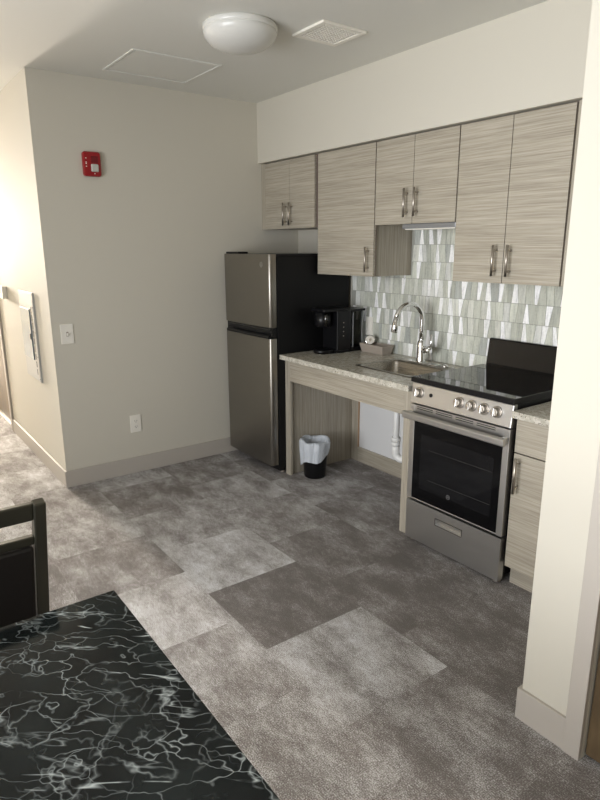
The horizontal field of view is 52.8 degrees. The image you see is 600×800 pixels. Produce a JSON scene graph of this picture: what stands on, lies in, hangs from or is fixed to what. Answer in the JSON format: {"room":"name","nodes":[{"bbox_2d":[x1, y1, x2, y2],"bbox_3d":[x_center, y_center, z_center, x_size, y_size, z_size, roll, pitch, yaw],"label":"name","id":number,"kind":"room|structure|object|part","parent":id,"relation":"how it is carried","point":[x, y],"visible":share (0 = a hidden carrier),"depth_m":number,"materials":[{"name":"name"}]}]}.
{"room":"apartment kitchen","nodes":[
{"label":"apartment kitchen","id":0,"kind":"room"},
{"bbox_2d":[0,72,60,464],"bbox_3d":[-3.801,-1.421,6.820,0.120,2.569,7.480,-10,17,-35],"label":"wall","id":1,"kind":"structure","parent":0,"point":[33,404],"depth_m":4.20,"materials":[{"name":"beige paint"}]},
{"bbox_2d":[0,286,7,298],"bbox_3d":[-2.347,-0.851,4.779,0.036,0.098,0.115,-10,17,-35],"label":"thermostat","id":2,"kind":"object","parent":1,"relation":"attached to","point":[3,291],"visible":1,"depth_m":4.74,"materials":[{"name":"white plastic"}]},
{"bbox_2d":[0,312,13,430],"bbox_3d":[-2.793,-0.857,5.511,0.116,2.110,1.060,-10,17,-35],"label":"door frame","id":3,"kind":"structure","parent":1,"relation":"in","point":[2,414],"depth_m":5.22,"materials":[{"name":"beige paint"}]},
{"bbox_2d":[0,339,10,419],"bbox_3d":[-2.786,-0.836,5.521,0.040,2.025,0.932,-10,17,-35],"label":"door","id":4,"kind":"structure","parent":3,"relation":"attached to","point":[4,405],"depth_m":5.64,"materials":[{"name":"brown wood"}]},
{"bbox_2d":[18,290,42,382],"bbox_3d":[-1.922,-0.458,4.293,0.022,0.617,0.423,-10,17,-35],"label":"electrical panel","id":5,"kind":"object","parent":1,"relation":"attached to","point":[26,299],"visible":1,"depth_m":4.25,"materials":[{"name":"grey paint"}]},
{"bbox_3d":[-1.951,-0.481,4.327,0.008,0.356,0.265,-10,17,-35],"label":"door","id":6,"kind":"part","parent":5,"relation":"part of","materials":[{"name":"grey paint"}]},
{"bbox_3d":[-1.800,-0.417,4.132,0.006,0.617,0.011,-10,17,-35],"label":"edge trim","id":7,"kind":"part","parent":5,"relation":"part of","materials":[{"name":"grey paint"}]},
{"bbox_2d":[12,419,65,486],"bbox_3d":[-2.042,0.377,4.687,0.012,0.117,1.600,-10,17,-35],"label":"baseboard","id":8,"kind":"structure","parent":1,"relation":"attached to","point":[39,451],"depth_m":4.55,"materials":[{"name":"beige paint"}]},
{"bbox_2d":[19,67,297,470],"bbox_3d":[-0.826,-0.810,4.363,1.930,2.569,0.120,-10,17,-35],"label":"wall","id":9,"kind":"structure","parent":0,"point":[131,256],"depth_m":4.08,"materials":[{"name":"beige paint"}]},
{"bbox_2d":[60,324,73,343],"bbox_3d":[-1.489,-0.422,3.871,0.080,0.127,0.018,-10,17,-35],"label":"light switch","id":10,"kind":"object","parent":9,"relation":"attached to","point":[66,330],"visible":1,"depth_m":3.87,"materials":[{"name":"white plastic"}]},
{"bbox_2d":[81,151,101,176],"bbox_3d":[-1.287,-1.462,3.746,0.109,0.144,0.046,-10,17,-35],"label":"fire alarm","id":11,"kind":"object","parent":9,"relation":"attached to","point":[91,162],"visible":1,"depth_m":3.73,"materials":[{"name":"red plastic"}]},
{"bbox_2d":[130,414,141,432],"bbox_3d":[-1.160,0.167,4.273,0.079,0.125,0.009,-10,17,-35],"label":"wall outlet","id":12,"kind":"object","parent":9,"relation":"attached to","point":[135,420],"visible":1,"depth_m":4.27,"materials":[{"name":"white plastic"}]},
{"bbox_2d":[65,437,237,487],"bbox_3d":[-0.788,0.392,4.609,1.942,0.117,0.012,-10,17,-35],"label":"baseboard","id":13,"kind":"structure","parent":9,"relation":"attached to","point":[76,477],"depth_m":4.37,"materials":[{"name":"beige paint"}]},
{"bbox_2d":[0,0,547,102],"bbox_3d":[-2.734,-2.112,4.054,5.220,0.120,13.000,-10,17,-35],"label":"ceiling","id":14,"kind":"structure","parent":0,"point":[76,37],"depth_m":2.93,"materials":[{"name":"white paint"}]},
{"bbox_2d":[102,48,221,83],"bbox_3d":[-0.794,-1.905,3.466,0.523,0.006,0.470,-10,17,-35],"label":"ceiling access panel","id":15,"kind":"object","parent":14,"relation":"attached to","point":[139,62],"visible":1,"depth_m":3.44,"materials":[{"name":"white paint"}]},
{"bbox_2d":[202,12,277,54],"bbox_3d":[-0.280,-1.693,2.836,0.350,0.112,0.350,-10,17,-35],"label":"ceiling light","id":16,"kind":"object","parent":14,"relation":"attached to","point":[234,33],"visible":1,"depth_m":2.73,"materials":[{"name":"white glass"}]},
{"bbox_2d":[292,19,366,46],"bbox_3d":[0.142,-1.766,2.916,0.267,0.012,0.245,-10,17,-35],"label":"ceiling vent","id":17,"kind":"object","parent":14,"relation":"in","point":[326,32],"visible":1,"depth_m":2.90,"materials":[{"name":"white plastic"}]},
{"bbox_2d":[301,25,357,43],"bbox_3d":[0.142,-1.765,2.916,0.217,0.006,0.195,-10,17,-35],"label":"grille","id":18,"kind":"object","parent":17,"relation":"attached to","point":[324,34],"depth_m":2.92,"materials":[{"name":"white plastic"}]},
{"bbox_2d":[0,415,599,799],"bbox_3d":[-2.733,0.438,4.692,5.000,0.001,12.800,-10,17,-35],"label":"floor","id":19,"kind":"structure","parent":0,"point":[346,656],"depth_m":2.62,"materials":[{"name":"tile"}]},
{"bbox_2d":[0,498,49,627],"bbox_3d":[-0.720,0.779,1.384,0.443,0.946,0.490,-10,17,-35],"label":"dining chair","id":20,"kind":"object","parent":19,"relation":"on","point":[24,578],"visible":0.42,"depth_m":1.52,"materials":[{"name":"grey wood"}]},
{"bbox_3d":[-0.829,0.308,1.417,0.383,0.045,0.023,-10,17,-35],"label":"rail","id":21,"kind":"part","parent":20,"relation":"part of","materials":[{"name":"grey wood"}]},
{"bbox_3d":[-0.828,0.381,1.434,0.370,0.022,0.022,-10,17,-35],"label":"rail","id":22,"kind":"part","parent":20,"relation":"part of","materials":[{"name":"grey wood"}]},
{"bbox_3d":[-0.823,0.542,1.468,0.361,0.305,0.039,-10,17,-35],"label":"backrest","id":23,"kind":"part","parent":20,"relation":"part of","materials":[{"name":"black plastic"}]},
{"bbox_3d":[-0.699,0.715,1.638,0.100,0.946,0.092,-10,17,-35],"label":"leg","id":24,"kind":"part","parent":20,"relation":"part of","materials":[{"name":"grey wood"}]},
{"bbox_2d":[0,590,279,799],"bbox_3d":[-0.415,1.005,0.864,0.794,0.760,1.206,-10,17,-35],"label":"dining table","id":25,"kind":"object","parent":19,"relation":"on","point":[92,707],"visible":1,"depth_m":1.06,"materials":[{"name":"stone"}]},
{"bbox_2d":[224,252,348,471],"bbox_3d":[-0.101,-0.313,4.494,0.698,1.536,0.598,-10,17,-35],"label":"refrigerator","id":26,"kind":"object","parent":19,"relation":"on","point":[270,297],"visible":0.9,"depth_m":4.18,"materials":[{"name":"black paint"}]},
{"bbox_3d":[-0.364,-0.474,4.237,0.028,0.028,0.555,-10,17,-35],"label":"handle","id":27,"kind":"part","parent":26,"relation":"part of","materials":[{"name":"black plastic"}]},
{"bbox_3d":[-0.356,-0.767,4.188,0.061,0.477,0.598,-10,17,-35],"label":"freezer door","id":28,"kind":"part","parent":26,"relation":"part of","materials":[{"name":"silver metal"}]},
{"bbox_3d":[-0.351,-0.514,4.211,0.026,0.020,0.515,-10,17,-35],"label":"handle","id":29,"kind":"part","parent":26,"relation":"part of","materials":[{"name":"black"}]},
{"bbox_3d":[-0.353,-0.030,4.374,0.061,0.897,0.598,-10,17,-35],"label":"door","id":30,"kind":"part","parent":26,"relation":"part of","materials":[{"name":"silver metal"}]},
{"bbox_2d":[299,435,329,478],"bbox_3d":[0.106,0.395,4.242,0.224,0.281,0.217,-10,17,-35],"label":"waste bin","id":31,"kind":"object","parent":19,"relation":"on","point":[314,450],"visible":1,"depth_m":4.18,"materials":[{"name":"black plastic"}]},
{"bbox_2d":[285,361,413,532],"bbox_3d":[0.494,0.192,3.923,0.598,0.832,1.194,-10,17,-35],"label":"base cabinet","id":32,"kind":"object","parent":19,"relation":"on","point":[318,402],"visible":0.38,"depth_m":4.24,"materials":[{"name":"grey wood"}]},
{"bbox_3d":[0.161,0.077,4.381,0.578,0.832,0.036,-10,17,-35],"label":"panel","id":33,"kind":"part","parent":32,"relation":"part of","materials":[{"name":"grey wood"}]},
{"bbox_2d":[280,350,462,391],"bbox_3d":[0.476,-0.222,3.796,0.651,0.030,1.188,-10,17,-35],"label":"countertop","id":34,"kind":"structure","parent":32,"relation":"on","point":[344,363],"depth_m":3.76,"materials":[{"name":"stone"}]},
{"bbox_2d":[311,306,364,353],"bbox_3d":[0.255,-0.488,4.166,0.377,0.304,0.162,-10,17,-35],"label":"coffee maker","id":35,"kind":"object","parent":34,"relation":"on","point":[342,326],"visible":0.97,"depth_m":4.11,"materials":[{"name":"black plastic"}]},
{"bbox_2d":[313,347,334,353],"bbox_3d":[0.154,-0.335,4.130,0.128,0.026,0.128,-10,17,-35],"label":"drip tray","id":36,"kind":"object","parent":35,"relation":"on","point":[325,350],"depth_m":4.10,"materials":[{"name":"black plastic"}]},
{"bbox_3d":[0.173,-0.538,4.033,0.032,0.088,0.032,-10,17,-35],"label":"chrome trim","id":37,"kind":"part","parent":35,"relation":"part of","materials":[{"name":"grey metal"}]},
{"bbox_3d":[0.198,-0.613,4.093,0.205,0.026,0.146,-10,17,-35],"label":"lid","id":38,"kind":"part","parent":35,"relation":"part of","materials":[{"name":"black plastic"}]},
{"bbox_3d":[0.354,-0.633,4.205,0.128,0.014,0.161,-10,17,-35],"label":"tank lid","id":39,"kind":"part","parent":35,"relation":"part of","materials":[{"name":"black plastic"}]},
{"bbox_3d":[0.351,-0.372,4.266,0.110,0.030,0.150,-10,17,-35],"label":"tank","id":40,"kind":"part","parent":35,"relation":"part of","materials":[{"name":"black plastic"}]},
{"bbox_3d":[0.350,-0.506,4.233,0.101,0.246,0.148,-10,17,-35],"label":"water tank","id":41,"kind":"part","parent":35,"relation":"part of","materials":[{"name":"black"}]},
{"bbox_2d":[360,342,393,354],"bbox_3d":[0.521,-0.351,4.119,0.111,0.060,0.226,-10,17,-35],"label":"tray","id":42,"kind":"object","parent":34,"relation":"on","point":[377,348],"visible":0.93,"depth_m":4.07,"materials":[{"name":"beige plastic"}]},
{"bbox_2d":[365,335,374,344],"bbox_3d":[0.480,-0.415,4.162,0.061,0.068,0.059,-10,17,-35],"label":"stopper","id":43,"kind":"object","parent":42,"relation":"in","point":[370,339],"visible":0.96,"depth_m":4.16,"materials":[{"name":"silver metal"}]},
{"bbox_2d":[356,358,455,377],"bbox_3d":[0.640,-0.119,3.650,0.415,0.168,0.476,-10,17,-35],"label":"sink","id":44,"kind":"object","parent":34,"relation":"in","point":[398,366],"visible":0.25,"depth_m":3.75,"materials":[{"name":"silver metal"}]},
{"bbox_2d":[391,412,401,462],"bbox_3d":[0.750,0.169,3.757,0.359,0.440,0.116,-5,15,-18],"label":"drain pipe","id":45,"kind":"object","parent":44,"relation":"attached to","point":[395,439],"visible":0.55,"depth_m":3.74,"materials":[{"name":"white plastic"}]},
{"bbox_2d":[391,302,439,365],"bbox_3d":[0.685,-0.397,3.633,0.259,0.379,0.230,-10,17,-35],"label":"faucet","id":46,"kind":"object","parent":34,"relation":"on","point":[422,349],"visible":1,"depth_m":3.68,"materials":[{"name":"silver metal"}]},
{"bbox_3d":[0.660,-0.470,3.654,0.225,0.247,0.033,-8,16,-27],"label":"spout","id":47,"kind":"part","parent":46,"relation":"part of","materials":[{"name":"silver metal"}]},
{"bbox_3d":[0.766,-0.230,3.736,0.050,0.005,0.230,-10,17,-35],"label":"deck plate","id":48,"kind":"part","parent":46,"relation":"part of","materials":[{"name":"silver metal"}]},
{"bbox_3d":[0.782,-0.344,3.685,0.045,0.126,0.074,-10,17,-35],"label":"handle","id":49,"kind":"part","parent":46,"relation":"part of","materials":[{"name":"silver metal"}]},
{"bbox_2d":[402,337,556,582],"bbox_3d":[0.989,0.266,3.150,0.684,1.065,0.616,-10,17,-35],"label":"electric range","id":50,"kind":"object","parent":19,"relation":"on","point":[462,434],"visible":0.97,"depth_m":2.99,"materials":[{"name":"silver metal"}]},
{"bbox_3d":[0.604,-0.036,3.100,0.035,0.055,0.055,-10,17,-35],"label":"knob","id":51,"kind":"part","parent":50,"relation":"part of","materials":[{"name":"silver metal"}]},
{"bbox_3d":[0.735,0.128,2.924,0.057,0.042,0.616,-10,17,-35],"label":"handle","id":52,"kind":"part","parent":50,"relation":"part of","materials":[{"name":"silver metal"}]},
{"bbox_3d":[0.775,0.695,3.095,0.038,0.220,0.602,-10,17,-35],"label":"storage drawer","id":53,"kind":"part","parent":50,"relation":"part of","materials":[{"name":"silver metal"}]},
{"bbox_3d":[0.773,0.357,3.009,0.032,0.442,0.540,-10,17,-35],"label":"glass","id":54,"kind":"part","parent":50,"relation":"part of","materials":[{"name":"black glass"}]},
{"bbox_3d":[0.756,0.015,2.898,0.035,0.055,0.055,-10,17,-35],"label":"knob","id":55,"kind":"part","parent":50,"relation":"part of","materials":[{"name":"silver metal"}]},
{"bbox_3d":[0.773,0.326,3.002,0.038,0.522,0.604,-10,17,-35],"label":"oven door","id":56,"kind":"part","parent":50,"relation":"part of","materials":[{"name":"silver metal"}]},
{"bbox_3d":[0.772,0.016,2.924,0.043,0.109,0.608,-10,17,-35],"label":"control panel","id":57,"kind":"part","parent":50,"relation":"part of","materials":[{"name":"silver metal"}]},
{"bbox_3d":[0.799,0.029,2.841,0.035,0.055,0.055,-10,17,-35],"label":"knob","id":58,"kind":"part","parent":50,"relation":"part of","materials":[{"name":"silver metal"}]},
{"bbox_2d":[411,364,553,404],"bbox_3d":[0.996,-0.093,3.065,0.588,0.026,0.614,-10,17,-35],"label":"cooktop","id":59,"kind":"object","parent":50,"relation":"in","point":[496,384],"depth_m":2.99,"materials":[{"name":"black glass"}]},
{"bbox_3d":[0.842,0.043,2.785,0.035,0.055,0.055,-10,17,-35],"label":"knob","id":60,"kind":"part","parent":50,"relation":"part of","materials":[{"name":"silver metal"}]},
{"bbox_3d":[0.883,0.056,2.731,0.035,0.055,0.055,-10,17,-35],"label":"knob","id":61,"kind":"part","parent":50,"relation":"part of","materials":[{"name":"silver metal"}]},
{"bbox_2d":[505,419,548,592],"bbox_3d":[1.351,0.488,2.741,0.654,0.832,0.525,-10,17,-35],"label":"base cabinet","id":62,"kind":"object","parent":19,"relation":"on","point":[531,440],"visible":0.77,"depth_m":2.71,"materials":[{"name":"brown wood"}]},
{"bbox_3d":[0.967,0.340,2.708,0.039,0.167,0.013,-10,17,-35],"label":"handle","id":63,"kind":"part","parent":62,"relation":"part of","materials":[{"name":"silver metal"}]},
{"bbox_3d":[1.125,0.559,2.591,0.020,0.559,0.517,-10,17,-35],"label":"door","id":64,"kind":"part","parent":62,"relation":"part of","materials":[{"name":"grey wood"}]},
{"bbox_3d":[1.124,0.206,2.502,0.020,0.156,0.517,-10,17,-35],"label":"drawer","id":65,"kind":"part","parent":62,"relation":"part of","materials":[{"name":"grey wood"}]},
{"bbox_2d":[512,401,551,426],"bbox_3d":[1.347,0.068,2.635,0.642,0.030,0.530,-10,17,-35],"label":"countertop","id":66,"kind":"structure","parent":62,"relation":"on","point":[539,414],"depth_m":2.62,"materials":[{"name":"stone"}]},
{"bbox_2d":[298,230,359,432],"bbox_3d":[0.932,-0.653,3.717,0.120,2.569,3.270,-10,17,-35],"label":"wall","id":67,"kind":"structure","parent":0,"point":[307,239],"depth_m":4.67,"materials":[{"name":"beige paint"}]},
{"bbox_2d":[261,153,319,229],"bbox_3d":[0.032,-1.468,4.337,0.380,0.465,0.673,-10,17,-35],"label":"upper cabinet","id":68,"kind":"object","parent":67,"relation":"attached to","point":[289,187],"visible":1,"depth_m":4.22,"materials":[{"name":"grey wood"}]},
{"bbox_3d":[-0.157,-1.469,4.357,0.019,0.459,0.306,-10,17,-35],"label":"door","id":69,"kind":"part","parent":68,"relation":"part of","materials":[{"name":"grey wood"}]},
{"bbox_3d":[-0.113,-1.316,4.283,0.039,0.153,0.013,-10,17,-35],"label":"handle","id":70,"kind":"part","parent":68,"relation":"part of","materials":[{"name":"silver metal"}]},
{"bbox_3d":[-0.071,-1.302,4.228,0.039,0.153,0.013,-10,17,-35],"label":"handle","id":71,"kind":"part","parent":68,"relation":"part of","materials":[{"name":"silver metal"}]},
{"bbox_3d":[0.019,-1.411,4.123,0.019,0.459,0.286,-10,17,-35],"label":"door","id":72,"kind":"part","parent":68,"relation":"part of","materials":[{"name":"grey wood"}]},
{"bbox_2d":[318,142,411,276],"bbox_3d":[0.399,-1.199,3.889,0.380,0.769,0.556,-10,17,-35],"label":"upper cabinet","id":73,"kind":"object","parent":67,"relation":"attached to","point":[350,243],"visible":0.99,"depth_m":3.77,"materials":[{"name":"grey wood"}]},
{"bbox_3d":[0.287,-1.175,3.806,0.019,0.763,0.544,-10,17,-35],"label":"door","id":74,"kind":"part","parent":73,"relation":"part of","materials":[{"name":"grey wood"}]},
{"bbox_3d":[0.402,-0.854,3.676,0.039,0.149,0.013,-10,17,-35],"label":"handle","id":75,"kind":"part","parent":73,"relation":"part of","materials":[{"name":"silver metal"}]},
{"bbox_2d":[359,402,403,459],"bbox_3d":[0.749,0.155,4.072,0.006,0.830,1.025,-10,17,-35],"label":"panel","id":76,"kind":"object","parent":67,"relation":"attached to","point":[376,423],"visible":0.21,"depth_m":4.35,"materials":[{"name":"white paint"}]},
{"bbox_2d":[375,125,460,225],"bbox_3d":[0.744,-1.231,3.395,0.380,0.468,0.604,-10,17,-35],"label":"upper cabinet","id":77,"kind":"object","parent":67,"relation":"attached to","point":[417,175],"visible":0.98,"depth_m":3.28,"materials":[{"name":"grey wood"}]},
{"bbox_3d":[0.540,-1.237,3.434,0.019,0.462,0.296,-10,17,-35],"label":"door","id":78,"kind":"part","parent":77,"relation":"part of","materials":[{"name":"grey wood"}]},
{"bbox_3d":[0.583,-1.096,3.358,0.039,0.153,0.013,-10,17,-35],"label":"handle","id":79,"kind":"part","parent":77,"relation":"part of","materials":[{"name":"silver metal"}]},
{"bbox_3d":[0.628,-1.082,3.299,0.039,0.151,0.013,-10,17,-35],"label":"handle","id":80,"kind":"part","parent":77,"relation":"part of","materials":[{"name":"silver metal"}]},
{"bbox_2d":[402,222,455,229],"bbox_3d":[0.730,-0.952,3.313,0.090,0.032,0.383,-10,17,-35],"label":"light","id":81,"kind":"object","parent":77,"relation":"attached to","point":[445,225],"visible":0.78,"depth_m":3.28,"materials":[{"name":"grey metal"}]},
{"bbox_2d":[405,227,455,229],"bbox_3d":[0.731,-0.940,3.315,0.070,0.007,0.360,-10,17,-35],"label":"diffuser","id":82,"kind":"object","parent":81,"relation":"attached to","point":[406,228],"depth_m":3.32,"materials":[{"name":"white plastic"}]},
{"bbox_3d":[0.719,-1.178,3.197,0.019,0.462,0.301,-10,17,-35],"label":"door","id":83,"kind":"part","parent":77,"relation":"part of","materials":[{"name":"grey wood"}]},
{"bbox_2d":[352,229,562,366],"bbox_3d":[1.075,-0.571,3.422,0.010,0.824,2.378,-10,17,-35],"label":"tile backsplash","id":84,"kind":"structure","parent":67,"relation":"attached to","point":[462,318],"depth_m":3.66,"materials":[{"name":"grey tile"}]},
{"bbox_2d":[365,316,372,334],"bbox_3d":[0.485,-0.521,4.250,0.009,0.128,0.072,-10,17,-35],"label":"wall outlet","id":85,"kind":"object","parent":84,"relation":"attached to","point":[369,320],"visible":0.88,"depth_m":4.24,"materials":[{"name":"white plastic"}]},
{"bbox_2d":[453,100,581,286],"bbox_3d":[1.114,-0.963,2.942,0.380,0.769,0.636,-10,17,-35],"label":"upper cabinet","id":86,"kind":"object","parent":67,"relation":"attached to","point":[517,171],"visible":0.94,"depth_m":2.83,"materials":[{"name":"grey wood"}]},
{"bbox_3d":[0.902,-0.971,2.992,0.019,0.763,0.301,-10,17,-35],"label":"door","id":87,"kind":"part","parent":86,"relation":"part of","materials":[{"name":"grey wood"}]},
{"bbox_3d":[0.946,-0.681,2.954,0.039,0.149,0.013,-10,17,-35],"label":"handle","id":88,"kind":"part","parent":86,"relation":"part of","materials":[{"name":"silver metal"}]},
{"bbox_3d":[0.994,-0.664,2.891,0.039,0.149,0.013,-10,17,-35],"label":"handle","id":89,"kind":"part","parent":86,"relation":"part of","materials":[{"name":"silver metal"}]},
{"bbox_3d":[1.082,-0.911,2.753,0.019,0.763,0.302,-10,17,-35],"label":"door","id":90,"kind":"part","parent":86,"relation":"part of","materials":[{"name":"grey wood"}]},
{"bbox_3d":[1.312,-0.905,2.712,0.341,0.769,0.018,-10,17,-35],"label":"panel","id":91,"kind":"part","parent":86,"relation":"part of","materials":[{"name":"grey wood"}]},
{"bbox_2d":[257,0,591,163],"bbox_3d":[0.733,-1.664,3.311,0.367,0.408,3.036,-10,17,-35],"label":"soffit","id":92,"kind":"structure","parent":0,"point":[534,57],"depth_m":3.03,"materials":[{"name":"beige paint"}]},
{"bbox_2d":[523,0,599,707],"bbox_3d":[1.299,-0.241,2.081,1.280,2.569,0.114,-10,17,-35],"label":"wall","id":93,"kind":"structure","parent":0,"point":[580,307],"depth_m":1.75,"materials":[{"name":"beige paint"}]},
{"bbox_2d":[515,684,565,748],"bbox_3d":[1.059,0.998,2.186,0.672,0.117,0.176,-10,17,-35],"label":"baseboard","id":94,"kind":"structure","parent":93,"relation":"attached to","point":[541,717],"depth_m":1.99,"materials":[{"name":"beige paint"}]},
{"bbox_2d":[554,316,599,758],"bbox_3d":[1.470,0.056,0.902,0.120,2.569,2.050,-10,17,-35],"label":"wall","id":95,"kind":"structure","parent":0,"point":[592,437],"depth_m":1.80,"materials":[{"name":"beige paint"}]},
{"bbox_2d":[562,445,599,760],"bbox_3d":[1.128,0.191,1.300,0.016,2.115,0.975,-10,17,-35],"label":"door frame","id":96,"kind":"structure","parent":95,"relation":"in","point":[589,608],"depth_m":1.81,"materials":[{"name":"beige paint"}]},
{"bbox_2d":[586,651,599,762],"bbox_3d":[1.166,0.207,1.333,0.040,2.043,0.857,-10,17,-35],"label":"door","id":97,"kind":"structure","parent":95,"relation":"in","point":[593,741],"depth_m":1.86,"materials":[{"name":"brown wood"}]}
]}

